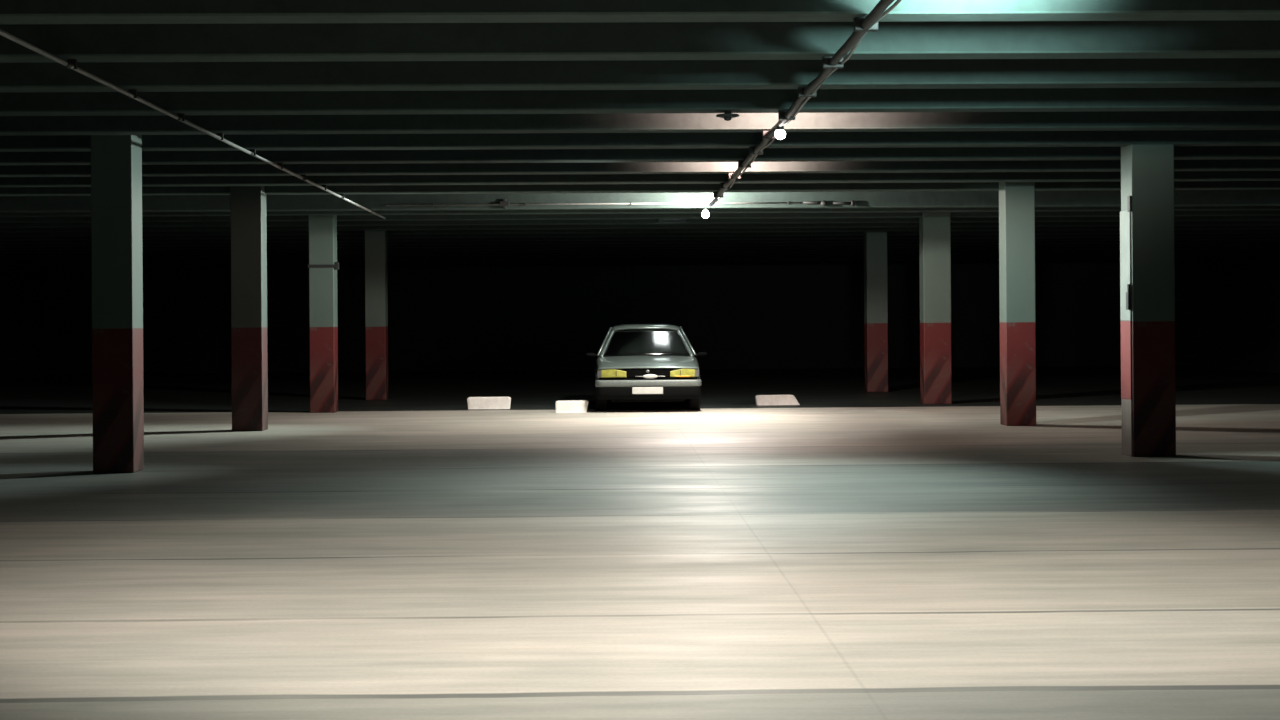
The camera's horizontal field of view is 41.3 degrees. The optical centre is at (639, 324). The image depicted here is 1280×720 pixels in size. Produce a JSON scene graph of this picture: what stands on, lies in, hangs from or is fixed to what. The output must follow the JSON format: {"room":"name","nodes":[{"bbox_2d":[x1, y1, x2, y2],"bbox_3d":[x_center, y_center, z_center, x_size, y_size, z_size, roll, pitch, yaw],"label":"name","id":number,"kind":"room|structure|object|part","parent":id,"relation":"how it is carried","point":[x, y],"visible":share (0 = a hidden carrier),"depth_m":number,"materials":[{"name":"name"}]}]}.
{"room":"parking garage","nodes":[
{"label":"parking garage","id":0,"kind":"room"},
{"bbox_2d":[0,265,45,377],"bbox_3d":[-17.621,-0.170,22.642,0.300,3.940,58.000,0,0,-1],"label":"wall","id":1,"kind":"structure","parent":0,"point":[22,289],"depth_m":49.61,"materials":[{"name":"black"}]},
{"bbox_2d":[45,260,1120,373],"bbox_3d":[-0.825,-0.284,52.144,35.100,3.940,0.300,0,0,-1],"label":"wall","id":2,"kind":"structure","parent":0,"point":[744,315],"depth_m":51.97,"materials":[{"name":"black"}]},
{"bbox_2d":[0,366,1279,719],"bbox_3d":[-0.213,1.532,23.000,34.500,0.300,58.000,0,0,-1],"label":"floor","id":3,"kind":"structure","parent":0,"point":[846,552],"depth_m":10.15,"materials":[{"name":"concrete"}]},
{"bbox_2d":[91,135,143,472],"bbox_3d":[-5.035,-0.280,16.385,0.390,3.388,0.370,0,0,-1],"label":"concrete column","id":4,"kind":"structure","parent":3,"relation":"on","point":[116,160],"depth_m":16.20,"materials":[{"name":"paint"}]},
{"bbox_2d":[230,186,267,430],"bbox_3d":[-5.237,-0.278,22.782,0.410,3.388,0.370,0,0,-1],"label":"concrete column","id":5,"kind":"structure","parent":3,"relation":"on","point":[248,212],"depth_m":22.60,"materials":[{"name":"paint"}]},
{"bbox_2d":[308,215,338,412],"bbox_3d":[-5.090,-0.279,27.486,0.482,3.388,0.394,0,0,-1],"label":"concrete column","id":6,"kind":"structure","parent":3,"relation":"on","point":[323,266],"depth_m":27.30,"materials":[{"name":"paint"}]},
{"bbox_2d":[365,230,387,399],"bbox_3d":[-4.974,-0.280,32.090,0.380,3.388,0.370,0,0,-1],"label":"concrete column","id":7,"kind":"structure","parent":3,"relation":"on","point":[376,271],"depth_m":31.91,"materials":[{"name":"paint"}]},
{"bbox_2d":[467,397,510,408],"bbox_3d":[-2.502,1.297,28.204,0.720,0.200,0.170,0,0,-1],"label":"wheel stop","id":8,"kind":"object","parent":3,"relation":"on","point":[473,402],"visible":1,"depth_m":28.14,"materials":[{"name":"white concrete"}]},
{"bbox_2d":[556,400,587,412],"bbox_3d":[-1.076,1.295,26.933,0.520,0.185,0.160,0,0,-1],"label":"wheel stop","id":9,"kind":"object","parent":3,"relation":"on","point":[570,406],"visible":1,"depth_m":26.88,"materials":[{"name":"white concrete"}]},
{"bbox_2d":[586,324,706,410],"bbox_3d":[0.099,0.683,28.757,2.010,1.392,4.302,0,0,-1],"label":"parked car","id":10,"kind":"object","parent":3,"relation":"on","point":[633,362],"visible":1,"depth_m":27.00,"materials":[{"name":"paint"}]},
{"bbox_2d":[586,353,596,356],"bbox_3d":[-0.793,0.503,28.094,0.210,0.080,0.100,0,0,-1],"label":"mirror","id":11,"kind":"object","parent":10,"relation":"attached to","point":[587,354],"depth_m":28.06,"materials":[{"name":"black plastic"}]},
{"bbox_3d":[0.119,1.031,26.615,0.480,0.107,0.018,0,0,-1],"label":"number plate","id":12,"kind":"part","parent":10,"relation":"part of","materials":[{"name":"white metal"}]},
{"bbox_3d":[0.130,0.769,26.772,1.550,0.190,0.108,0,0,-1],"label":"nose panel","id":13,"kind":"part","parent":10,"relation":"part of","materials":[{"name":"black plastic"}]},
{"bbox_2d":[627,369,669,378],"bbox_3d":[0.131,0.771,26.723,0.680,0.153,0.090,0,0,-1],"label":"grille","id":14,"kind":"object","parent":10,"relation":"attached to","point":[631,373],"depth_m":26.71,"materials":[{"name":"black plastic"}]},
{"bbox_2d":[695,352,706,356],"bbox_3d":[1.008,0.491,28.122,0.210,0.080,0.100,0,0,-1],"label":"mirror","id":15,"kind":"object","parent":10,"relation":"attached to","point":[700,353],"depth_m":28.09,"materials":[{"name":"black plastic"}]},
{"bbox_2d":[755,395,799,404],"bbox_3d":[2.334,1.279,28.903,0.750,0.170,0.170,0,0,-7],"label":"wheel stop","id":16,"kind":"object","parent":3,"relation":"on","point":[760,399],"visible":1,"depth_m":28.83,"materials":[{"name":"white concrete"}]},
{"bbox_2d":[864,232,887,391],"bbox_3d":[4.745,-0.346,34.190,0.420,3.388,0.370,0,0,-1],"label":"concrete column","id":17,"kind":"structure","parent":3,"relation":"on","point":[875,243],"depth_m":34.01,"materials":[{"name":"paint"}]},
{"bbox_2d":[919,212,951,403],"bbox_3d":[5.037,-0.348,28.995,0.470,3.388,0.370,0,0,-1],"label":"concrete column","id":18,"kind":"structure","parent":3,"relation":"on","point":[934,227],"depth_m":28.81,"materials":[{"name":"paint"}]},
{"bbox_2d":[999,182,1035,425],"bbox_3d":[5.060,-0.348,22.794,0.400,3.388,0.370,0,0,-1],"label":"concrete column","id":19,"kind":"structure","parent":3,"relation":"on","point":[1016,199],"depth_m":22.61,"materials":[{"name":"paint"}]},
{"bbox_2d":[1120,144,1175,456],"bbox_3d":[5.206,-0.349,17.491,0.485,3.388,0.380,0,0,-1],"label":"concrete column","id":20,"kind":"structure","parent":3,"relation":"on","point":[1147,233],"depth_m":17.31,"materials":[{"name":"paint"}]},
{"bbox_2d":[0,0,1279,266],"bbox_3d":[-0.237,-2.014,23.000,34.500,0.488,58.000,0,0,-1],"label":"ceiling","id":21,"kind":"structure","parent":0,"point":[378,103],"depth_m":15.65,"materials":[{"name":"concrete"}]},
{"bbox_2d":[0,29,385,218],"bbox_3d":[-3.901,-1.739,16.453,0.060,0.068,22.140,0,0,-1],"label":"conduit","id":22,"kind":"object","parent":21,"relation":"attached to","point":[70,63],"visible":1,"depth_m":13.42,"materials":[{"name":"metal"}]},
{"bbox_2d":[386,199,799,208],"bbox_3d":[-0.704,-1.843,25.820,6.280,0.155,0.060,0,0,-1],"label":"conduit","id":23,"kind":"object","parent":21,"relation":"attached to","point":[504,203],"visible":1,"depth_m":25.81,"materials":[{"name":"metal"}]},
{"bbox_2d":[657,219,686,220],"bbox_3d":[0.576,-1.931,29.678,0.520,0.164,0.940,0,0,-1],"label":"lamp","id":24,"kind":"object","parent":21,"relation":"attached to","point":[657,219],"visible":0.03,"depth_m":30.13,"materials":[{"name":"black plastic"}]},
{"bbox_2d":[702,209,708,217],"bbox_3d":[0.977,-1.659,25.376,0.116,0.139,0.116,0,0,-1],"label":"lamp","id":25,"kind":"object","parent":21,"relation":"hanging from","point":[705,214],"visible":1,"depth_m":25.34,"materials":[{"name":"glass"}]},
{"bbox_2d":[716,111,738,120],"bbox_3d":[0.742,-1.765,14.379,0.200,0.080,0.200,0,0,-1],"label":"ceiling detector","id":26,"kind":"object","parent":21,"relation":"attached to","point":[727,115],"visible":1,"depth_m":14.34,"materials":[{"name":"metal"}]},
{"bbox_2d":[706,0,901,206],"bbox_3d":[1.246,-1.770,14.209,0.140,0.077,21.961,0,0,-1],"label":"cable conduit","id":27,"kind":"object","parent":21,"relation":"attached to","point":[862,25],"visible":0.95,"depth_m":12.34,"materials":[{"name":"metal"}]},
{"bbox_2d":[775,126,785,139],"bbox_3d":[1.235,-1.695,14.979,0.096,0.127,0.096,0,0,-1],"label":"lamp","id":28,"kind":"object","parent":27,"relation":"hanging from","point":[780,133],"visible":0.98,"depth_m":14.95,"materials":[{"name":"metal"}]},
{"bbox_2d":[803,200,826,206],"bbox_3d":[2.599,-1.843,25.241,0.449,0.090,1.262,0,0,-1],"label":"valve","id":29,"kind":"object","parent":21,"relation":"attached to","point":[823,203],"depth_m":25.84,"materials":[{"name":"metal"}]},
{"bbox_2d":[833,200,854,205],"bbox_3d":[3.050,-1.846,25.174,0.407,0.090,1.047,0,0,-1],"label":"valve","id":30,"kind":"object","parent":21,"relation":"attached to","point":[852,202],"depth_m":25.85,"materials":[{"name":"metal"}]},
{"bbox_2d":[1175,251,1279,372],"bbox_3d":[17.171,-0.407,23.358,0.300,3.940,58.000,0,0,-1],"label":"wall","id":31,"kind":"structure","parent":0,"point":[1227,308],"depth_m":47.64,"materials":[{"name":"black"}]}
]}

